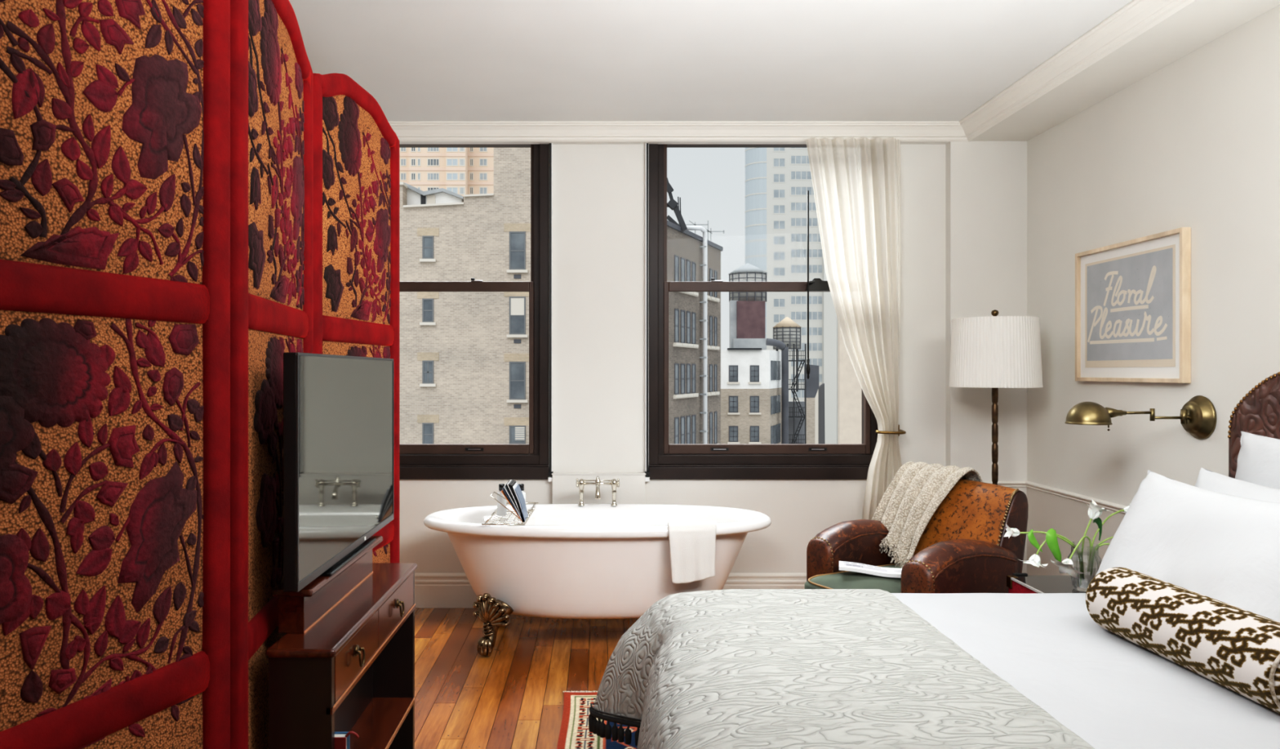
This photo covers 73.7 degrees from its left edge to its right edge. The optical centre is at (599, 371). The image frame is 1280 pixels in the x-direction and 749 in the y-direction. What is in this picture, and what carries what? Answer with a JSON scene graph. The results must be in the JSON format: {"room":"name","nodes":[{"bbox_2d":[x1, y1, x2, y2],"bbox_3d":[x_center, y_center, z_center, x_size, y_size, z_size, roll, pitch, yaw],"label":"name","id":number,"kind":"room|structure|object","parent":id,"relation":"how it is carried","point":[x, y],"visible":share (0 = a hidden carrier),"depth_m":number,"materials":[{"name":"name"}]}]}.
{"room":"hotel room","nodes":[
{"label":"hotel room","id":0,"kind":"room"},
{"bbox_2d":[414,608,638,748],"bbox_3d":[0.206,1.335,1.550,4.313,0.050,6.500,0,0,0],"label":"floor","id":1,"kind":"structure","parent":0,"point":[512,697],"depth_m":3.69,"materials":[{"name":"brown wood"}]},
{"bbox_2d":[0,0,399,748],"bbox_3d":[-0.805,0.184,2.109,0.217,2.252,2.148,0,0,6],"label":"folding screen","id":2,"kind":"object","parent":1,"relation":"on","point":[187,206],"visible":0.76,"depth_m":1.56,"materials":[{"name":"red fabric"}]},
{"bbox_2d":[265,535,417,748],"bbox_3d":[-0.650,0.901,2.263,0.184,0.818,0.845,0,0,0],"label":"console table","id":3,"kind":"object","parent":1,"relation":"on","point":[344,660],"visible":0.94,"depth_m":2.11,"materials":[{"name":"brown wood"}]},
{"bbox_2d":[283,351,393,591],"bbox_3d":[-0.684,0.225,2.307,0.075,0.534,0.914,0,0,-1],"label":"television","id":4,"kind":"object","parent":3,"relation":"on","point":[338,410],"visible":1,"depth_m":2.11,"materials":[{"name":"black plastic"}]},
{"bbox_2d":[334,730,359,748],"bbox_3d":[-0.599,0.905,1.888,0.131,0.220,0.032,0,0,0],"label":"book","id":5,"kind":"object","parent":3,"relation":"on","point":[342,739],"visible":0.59,"depth_m":1.89,"materials":[{"name":"red paper"}]},
{"bbox_2d":[350,697,414,748],"bbox_3d":[-0.639,1.024,2.263,0.129,0.017,0.789,0,0,0],"label":"shelf","id":6,"kind":"object","parent":3,"relation":"attached to","point":[377,723],"depth_m":2.48,"materials":[{"name":"brown wood"}]},
{"bbox_2d":[423,503,771,656],"bbox_3d":[-0.008,1.006,4.200,1.702,0.611,0.733,0,0,0],"label":"bathtub","id":7,"kind":"object","parent":1,"relation":"on","point":[567,561],"visible":0.72,"depth_m":3.94,"materials":[{"name":"white ceramic"}]},
{"bbox_2d":[481,491,537,524],"bbox_3d":[-0.427,0.657,4.213,0.219,0.146,0.642,0,0,0],"label":"caddy","id":8,"kind":"object","parent":7,"relation":"on","point":[531,509],"visible":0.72,"depth_m":4.16,"materials":[{"name":"silver metal"}]},
{"bbox_2d":[497,483,506,515],"bbox_3d":[-0.484,0.635,4.240,0.047,0.155,0.047,0,0,0],"label":"toiletry bottle","id":9,"kind":"object","parent":8,"relation":"in","point":[501,510],"visible":0.75,"depth_m":4.22,"materials":[{"name":"white"}]},
{"bbox_2d":[501,479,528,521],"bbox_3d":[-0.398,0.608,4.030,0.111,0.175,0.170,0,0,0],"label":"magazine","id":10,"kind":"object","parent":8,"relation":"in","point":[512,491],"visible":0.97,"depth_m":3.95,"materials":[{"name":"grey paper"}]},
{"bbox_2d":[516,483,525,515],"bbox_3d":[-0.387,0.635,4.240,0.047,0.155,0.047,0,0,0],"label":"toiletry bottle","id":11,"kind":"object","parent":8,"relation":"in","point":[522,485],"visible":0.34,"depth_m":4.23,"materials":[{"name":"white plastic"}]},
{"bbox_2d":[575,475,619,505],"bbox_3d":[-0.007,0.627,4.473,0.232,0.156,0.095,0,0,0],"label":"mixer tap","id":12,"kind":"object","parent":7,"relation":"on","point":[614,483],"visible":1,"depth_m":4.49,"materials":[{"name":"silver metal"}]},
{"bbox_2d":[667,520,716,583],"bbox_3d":[0.425,0.823,3.912,0.246,0.275,0.103,0,0,-12],"label":"hand towel","id":13,"kind":"object","parent":7,"relation":"on","point":[691,544],"visible":1,"depth_m":3.87,"materials":[{"name":"white fabric"}]},
{"bbox_2d":[556,690,639,748],"bbox_3d":[0.453,1.305,2.597,1.203,0.008,1.794,0,0,0],"label":"rug","id":14,"kind":"object","parent":1,"relation":"on","point":[575,733],"visible":0.07,"depth_m":3.12,"materials":[{"name":"fabric"}]},
{"bbox_2d":[804,478,1028,593],"bbox_3d":[1.332,0.901,3.739,0.834,0.819,0.704,0,0,-29],"label":"armchair","id":15,"kind":"object","parent":1,"relation":"on","point":[963,547],"visible":0.48,"depth_m":3.65,"materials":[{"name":"leather"}]},
{"bbox_2d":[804,564,902,592],"bbox_3d":[1.241,0.949,3.688,0.625,0.153,0.448,0,0,-29],"label":"seat cushion","id":16,"kind":"object","parent":15,"relation":"on","point":[830,577],"depth_m":3.62,"materials":[{"name":"green fabric"}]},
{"bbox_2d":[839,560,902,577],"bbox_3d":[1.200,0.850,3.660,0.330,0.034,0.122,0,0,16],"label":"newspaper","id":17,"kind":"object","parent":15,"relation":"on","point":[843,565],"visible":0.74,"depth_m":3.64,"materials":[{"name":"white paper"}]},
{"bbox_2d":[843,560,901,572],"bbox_3d":[1.201,0.842,3.663,0.297,0.018,0.102,0,0,16],"label":"print","id":18,"kind":"object","parent":17,"relation":"on","point":[847,566],"depth_m":3.66,"materials":[{"name":"grey paper"}]},
{"bbox_2d":[871,461,982,568],"bbox_3d":[1.500,0.672,3.962,0.474,0.480,0.368,0,0,-20],"label":"throw blanket","id":19,"kind":"object","parent":15,"relation":"on","point":[916,491],"visible":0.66,"depth_m":3.91,"materials":[{"name":"beige fabric"}]},
{"bbox_2d":[948,309,1043,484],"bbox_3d":[1.995,0.498,4.300,0.429,1.623,0.429,0,0,0],"label":"floor lamp","id":20,"kind":"object","parent":1,"relation":"on","point":[994,352],"visible":0.75,"depth_m":4.13,"materials":[{"name":"white fabric"}]},
{"bbox_2d":[1006,573,1086,593],"bbox_3d":[1.954,1.057,3.239,0.671,0.506,0.346,0,0,0],"label":"nightstand","id":21,"kind":"object","parent":1,"relation":"on","point":[1016,583],"visible":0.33,"depth_m":3.29,"materials":[{"name":"red wood"}]},
{"bbox_2d":[1066,541,1102,591],"bbox_3d":[1.804,0.725,3.170,0.120,0.169,0.114,0,0,0],"label":"vase","id":22,"kind":"object","parent":21,"relation":"on","point":[1086,559],"visible":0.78,"depth_m":3.13,"materials":[{"name":"clear glass"}]},
{"bbox_2d":[1004,523,1072,551],"bbox_3d":[1.661,0.668,3.168,0.296,0.211,0.063,0,0,0],"label":"tulip","id":23,"kind":"object","parent":22,"relation":"in","point":[1010,531],"visible":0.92,"depth_m":3.16,"materials":[{"name":"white plant"}]},
{"bbox_2d":[1018,528,1074,568],"bbox_3d":[1.678,0.677,3.178,0.238,0.193,0.103,0,0,-14],"label":"tulip","id":24,"kind":"object","parent":22,"relation":"in","point":[1051,540],"visible":0.94,"depth_m":3.14,"materials":[{"name":"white plant"}]},
{"bbox_2d":[1050,535,1091,578],"bbox_3d":[1.742,0.679,3.100,0.202,0.146,0.106,0,0,-13],"label":"tulip","id":25,"kind":"object","parent":22,"relation":"in","point":[1066,566],"visible":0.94,"depth_m":3.10,"materials":[{"name":"white plant"}]},
{"bbox_2d":[1081,499,1111,546],"bbox_3d":[1.842,0.633,3.149,0.092,0.321,0.084,0,0,-21],"label":"tulip","id":26,"kind":"object","parent":22,"relation":"in","point":[1095,511],"visible":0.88,"depth_m":3.15,"materials":[{"name":"white plant"}]},
{"bbox_2d":[1097,536,1113,545],"bbox_3d":[1.888,0.661,3.169,0.140,0.149,0.045,0,0,0],"label":"tulip","id":27,"kind":"object","parent":22,"relation":"in","point":[1108,538],"visible":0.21,"depth_m":3.17,"materials":[{"name":"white plant"}]},
{"bbox_2d":[1091,502,1130,546],"bbox_3d":[1.910,0.618,3.183,0.192,0.250,0.055,0,0,0],"label":"tulip","id":28,"kind":"object","parent":22,"relation":"in","point":[1098,520],"visible":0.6,"depth_m":3.18,"materials":[{"name":"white plant"}]},
{"bbox_2d":[1227,371,1279,478],"bbox_3d":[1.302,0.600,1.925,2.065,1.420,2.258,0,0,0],"label":"headboard","id":29,"kind":"object","parent":1,"relation":"on","point":[1258,412],"visible":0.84,"depth_m":2.90,"materials":[{"name":"brown leather"}]},
{"bbox_2d":[588,588,1094,748],"bbox_3d":[0.472,0.966,1.925,1.017,0.473,1.959,0,0,0],"label":"quilt","id":30,"kind":"object","parent":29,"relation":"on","point":[730,668],"visible":1,"depth_m":2.08,"materials":[{"name":"white fabric"}]},
{"bbox_2d":[890,592,1279,748],"bbox_3d":[1.587,0.854,1.930,1.306,0.231,1.960,0,0,0],"label":"sheet","id":31,"kind":"object","parent":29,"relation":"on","point":[1111,691],"visible":0.55,"depth_m":2.07,"materials":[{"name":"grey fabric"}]},
{"bbox_2d":[1085,567,1279,713],"bbox_3d":[1.505,0.651,2.140,0.190,0.178,0.684,0,0,-1],"label":"bolster","id":32,"kind":"object","parent":31,"relation":"on","point":[1237,649],"visible":1,"depth_m":2.06,"materials":[{"name":"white fabric"}]},
{"bbox_2d":[1095,469,1279,622],"bbox_3d":[1.700,0.535,2.400,0.275,0.427,0.800,0,0,0],"label":"pillow","id":33,"kind":"object","parent":31,"relation":"on","point":[1225,548],"visible":0.7,"depth_m":2.33,"materials":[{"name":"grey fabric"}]},
{"bbox_2d":[1194,467,1279,502],"bbox_3d":[1.882,0.525,2.405,0.248,0.422,0.780,0,0,0],"label":"pillow","id":34,"kind":"object","parent":31,"relation":"on","point":[1207,479],"visible":0.17,"depth_m":2.57,"materials":[{"name":"grey fabric"}]},
{"bbox_2d":[1235,431,1279,488],"bbox_3d":[2.089,0.475,2.470,0.192,0.556,0.740,0,0,0],"label":"pillow","id":35,"kind":"object","parent":31,"relation":"on","point":[1259,455],"visible":0.26,"depth_m":2.69,"materials":[{"name":"grey fabric"}]},
{"bbox_2d":[288,0,1132,120],"bbox_3d":[0.200,-1.400,1.625,4.500,0.100,6.850,0,0,0],"label":"ceiling","id":36,"kind":"structure","parent":0,"point":[419,60],"depth_m":3.63,"materials":[{"name":"paint"}]},
{"bbox_2d":[399,141,1026,573],"bbox_3d":[0.200,-0.010,4.843,4.500,2.680,0.315,0,0,0],"label":"wall","id":37,"kind":"structure","parent":0,"point":[964,203],"depth_m":4.75,"materials":[{"name":"paint"}]},
{"bbox_2d":[414,573,477,608],"bbox_3d":[-1.104,1.215,4.739,1.692,0.190,0.022,0,0,0],"label":"baseboard","id":38,"kind":"structure","parent":37,"relation":"attached to","point":[432,590],"depth_m":4.73,"materials":[{"name":"paint"}]},
{"bbox_2d":[399,142,553,481],"bbox_3d":[-0.934,-0.356,4.832,1.356,1.927,0.235,0,0,0],"label":"window","id":39,"kind":"structure","parent":37,"relation":"in","point":[531,460],"depth_m":4.75,"materials":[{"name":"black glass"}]},
{"bbox_2d":[551,471,645,503],"bbox_3d":[-0.002,0.935,4.724,0.520,0.750,0.052,0,0,0],"label":"trim","id":40,"kind":"structure","parent":37,"relation":"attached to","point":[631,490],"depth_m":4.70,"materials":[{"name":"paint"}]},
{"bbox_2d":[644,142,878,481],"bbox_3d":[0.931,-0.356,4.820,1.356,1.927,0.260,0,0,0],"label":"window","id":41,"kind":"structure","parent":37,"relation":"in","point":[666,460],"depth_m":4.75,"materials":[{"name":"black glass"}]},
{"bbox_2d":[722,573,806,589],"bbox_3d":[1.092,1.215,4.739,1.676,0.190,0.022,0,0,0],"label":"baseboard","id":42,"kind":"structure","parent":37,"relation":"attached to","point":[734,580],"depth_m":4.73,"materials":[{"name":"paint"}]},
{"bbox_2d":[387,0,1195,141],"bbox_3d":[0.040,-1.307,1.492,3.980,0.086,6.385,0,0,0],"label":"trim","id":43,"kind":"structure","parent":37,"relation":"attached to","point":[1135,17],"depth_m":4.61,"materials":[{"name":"paint"}]},
{"bbox_2d":[805,137,902,519],"bbox_3d":[1.419,0.018,4.625,0.592,2.565,0.125,0,0,0],"label":"curtain","id":44,"kind":"object","parent":37,"relation":"hanging from","point":[856,183],"visible":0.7,"depth_m":4.62,"materials":[{"name":"white fabric"}]},
{"bbox_2d":[875,424,906,435],"bbox_3d":[1.608,0.325,4.618,0.260,0.064,0.134,0,0,-42],"label":"tieback","id":45,"kind":"object","parent":37,"relation":"attached to","point":[899,432],"visible":0.87,"depth_m":4.54,"materials":[{"name":"gold metal"}]},
{"bbox_2d":[1026,4,1279,506],"bbox_3d":[2.400,-0.010,1.600,0.100,2.680,6.800,0,0,0],"label":"wall","id":46,"kind":"structure","parent":0,"point":[1194,142],"depth_m":3.52,"materials":[{"name":"paint"}]},
{"bbox_2d":[982,480,1125,513],"bbox_3d":[1.985,0.616,1.525,0.730,0.035,6.450,0,0,0],"label":"trim","id":47,"kind":"structure","parent":46,"relation":"attached to","point":[1082,498],"depth_m":4.31,"materials":[{"name":"paint"}]},
{"bbox_2d":[1026,487,1125,575],"bbox_3d":[2.349,0.877,1.492,0.002,0.490,6.385,0,0,0],"label":"wainscoting","id":48,"kind":"structure","parent":46,"relation":"attached to","point":[1069,517],"depth_m":4.35,"materials":[{"name":"paint"}]},
{"bbox_2d":[969,0,1279,141],"bbox_3d":[2.190,-1.308,1.492,0.320,0.083,6.385,0,0,0],"label":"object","id":49,"kind":"structure","parent":46,"relation":"attached to","point":[1199,23],"depth_m":3.50,"materials":[{"name":"paint"}]},
{"bbox_2d":[1075,226,1191,382],"bbox_3d":[2.332,-0.265,3.768,0.035,0.619,0.765,0,0,0],"label":"framed print","id":50,"kind":"object","parent":46,"relation":"attached to","point":[1133,296],"visible":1,"depth_m":3.70,"materials":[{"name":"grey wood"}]},
{"bbox_2d":[1064,395,1217,439],"bbox_3d":[2.090,0.178,3.330,0.521,0.172,0.172,0,0,0],"label":"wall sconce","id":51,"kind":"object","parent":46,"relation":"attached to","point":[1197,417],"visible":1,"depth_m":3.29,"materials":[{"name":"gold metal"}]},
{"bbox_2d":[1104,407,1126,417],"bbox_3d":[2.014,0.161,3.330,0.080,0.044,0.043,0,0,0],"label":"socket","id":52,"kind":"object","parent":51,"relation":"attached to","point":[1113,412],"depth_m":3.32,"materials":[{"name":"gold metal"}]},
{"label":"outside","id":53,"kind":"structure","parent":0,"visible":0},
{"bbox_2d":[399,147,493,195],"bbox_3d":[-18.955,-9.174,100.670,19.713,87.191,16.660,0,0,0],"label":"apartment tower","id":54,"kind":"structure","parent":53,"point":[460,171],"depth_m":93.39,"materials":[{"name":"beige"}]},
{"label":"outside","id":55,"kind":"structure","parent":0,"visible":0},
{"bbox_2d":[399,147,530,444],"bbox_3d":[-9.366,6.723,42.940,17.468,41.373,14.120,0,0,0],"label":"brick building","id":56,"kind":"structure","parent":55,"point":[464,356],"depth_m":36.00,"materials":[{"name":"beige brick"}]},
{"bbox_2d":[399,181,408,205],"bbox_3d":[-8.660,-7.550,36.700,0.708,1.021,1.000,0,0,0],"label":"chimney stack","id":57,"kind":"object","parent":56,"relation":"on","point":[403,188],"visible":0.39,"depth_m":36.32,"materials":[{"name":"beige brick"}]},
{"bbox_2d":[404,182,463,204],"bbox_3d":[-7.184,-7.707,38.650,2.556,1.004,3.300,0,0,0],"label":"shed","id":58,"kind":"object","parent":56,"relation":"on","point":[415,195],"visible":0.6,"depth_m":37.20,"materials":[{"name":"metal"}]},
{"bbox_2d":[513,404,520,408],"bbox_3d":[-3.448,1.458,36.010,0.300,0.160,0.080,0,0,0],"label":"air vent","id":59,"kind":"object","parent":56,"relation":"attached to","point":[515,406],"depth_m":35.97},
{"bbox_2d":[513,338,520,342],"bbox_3d":[-3.448,-1.286,36.010,0.300,0.160,0.080,0,0,0],"label":"air vent","id":60,"kind":"object","parent":56,"relation":"attached to","point":[515,340],"depth_m":35.97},
{"bbox_2d":[513,274,520,278],"bbox_3d":[-3.448,-4.015,36.010,0.300,0.160,0.080,0,0,0],"label":"air vent","id":61,"kind":"object","parent":56,"relation":"attached to","point":[515,276],"depth_m":35.97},
{"bbox_2d":[511,297,524,315],"bbox_3d":[-3.448,-2.748,35.991,0.590,0.754,0.018,0,0,0],"label":"window blind","id":62,"kind":"object","parent":56,"relation":"hanging from","point":[517,304],"depth_m":35.98,"materials":[{"name":"white fabric"}]},
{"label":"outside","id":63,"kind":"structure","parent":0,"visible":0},
{"bbox_2d":[666,220,723,444],"bbox_3d":[2.640,7.729,35.946,2.520,27.161,10.100,0,0,24],"label":"brick building","id":64,"kind":"structure","parent":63,"point":[684,252],"depth_m":35.80,"materials":[{"name":"grey brick"}]},
{"bbox_2d":[666,177,687,232],"bbox_3d":[2.800,-6.685,34.585,1.558,2.302,0.500,0,0,18],"label":"gantry","id":65,"kind":"object","parent":64,"relation":"on","point":[672,204],"visible":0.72,"depth_m":34.40,"materials":[{"name":"black metal"}]},
{"bbox_2d":[686,225,707,444],"bbox_3d":[4.220,2.009,36.724,0.359,16.603,1.280,0,0,44],"label":"drainpipe","id":66,"kind":"object","parent":64,"relation":"attached to","point":[700,228],"visible":0.6,"depth_m":36.96,"materials":[{"name":"white metal"}]},
{"bbox_2d":[685,220,724,240],"bbox_3d":[4.824,-6.403,39.000,1.805,1.042,0.035,0,0,0],"label":"roof antenna","id":67,"kind":"object","parent":64,"relation":"on","point":[692,224],"visible":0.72,"depth_m":38.98,"materials":[{"name":"metal"}]},
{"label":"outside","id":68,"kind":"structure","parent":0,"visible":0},
{"bbox_2d":[837,320,861,444],"bbox_3d":[39.170,11.875,120.400,10.726,44.054,0.800,0,0,0],"label":"brick building","id":69,"kind":"structure","parent":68,"point":[849,388],"depth_m":120.01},
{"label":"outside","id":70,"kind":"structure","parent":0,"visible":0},
{"bbox_2d":[720,347,781,444],"bbox_3d":[9.876,12.393,57.157,5.706,27.835,4.715,0,0,0],"label":"building","id":71,"kind":"structure","parent":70,"point":[751,377],"depth_m":55.00,"materials":[{"name":"brick"}]},
{"bbox_2d":[765,337,788,444],"bbox_3d":[12.123,2.889,58.000,1.521,10.330,0.480,0,0,0],"label":"vent duct","id":72,"kind":"object","parent":71,"relation":"attached to","point":[784,350],"visible":0.84,"depth_m":57.79,"materials":[{"name":"metal"}]},
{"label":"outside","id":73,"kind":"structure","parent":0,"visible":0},
{"bbox_2d":[786,343,806,444],"bbox_3d":[14.036,4.245,60.880,1.624,12.416,1.840,0,0,0],"label":"fire escape","id":74,"kind":"object","parent":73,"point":[797,410],"visible":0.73,"depth_m":60.37,"materials":[{"name":"grey metal"}]},
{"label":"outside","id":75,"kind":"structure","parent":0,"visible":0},
{"bbox_2d":[744,147,837,444],"bbox_3d":[35.056,-26.456,152.600,17.756,137.670,6.800,0,0,0],"label":"high rise","id":76,"kind":"structure","parent":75,"point":[778,180],"depth_m":150.01,"materials":[{"name":"grey concrete"}]},
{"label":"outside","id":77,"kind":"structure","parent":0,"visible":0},
{"bbox_2d":[804,364,818,444],"bbox_3d":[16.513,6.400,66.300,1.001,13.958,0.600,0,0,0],"label":"building","id":78,"kind":"structure","parent":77,"point":[812,383],"depth_m":66.00,"materials":[{"name":"concrete"}]},
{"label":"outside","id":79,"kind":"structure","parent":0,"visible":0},
{"bbox_2d":[814,382,825,444],"bbox_3d":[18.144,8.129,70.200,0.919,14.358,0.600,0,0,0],"label":"building","id":80,"kind":"structure","parent":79,"point":[820,434],"depth_m":70.00,"materials":[{"name":"grey concrete"}]},
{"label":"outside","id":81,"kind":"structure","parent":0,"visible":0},
{"bbox_2d":[728,262,767,349],"bbox_3d":[11.533,-5.071,66.010,3.165,6.770,4.019,0,0,0],"label":"water tower","id":82,"kind":"structure","parent":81,"point":[746,308],"depth_m":64.30,"materials":[{"name":"grey wood"}]},
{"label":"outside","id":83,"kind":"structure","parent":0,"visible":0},
{"bbox_2d":[773,316,801,391],"bbox_3d":[15.419,-1.439,70.000,2.353,6.117,2.353,0,0,0],"label":"water tower","id":84,"kind":"structure","parent":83,"point":[787,331],"depth_m":69.17,"materials":[{"name":"grey wood"}]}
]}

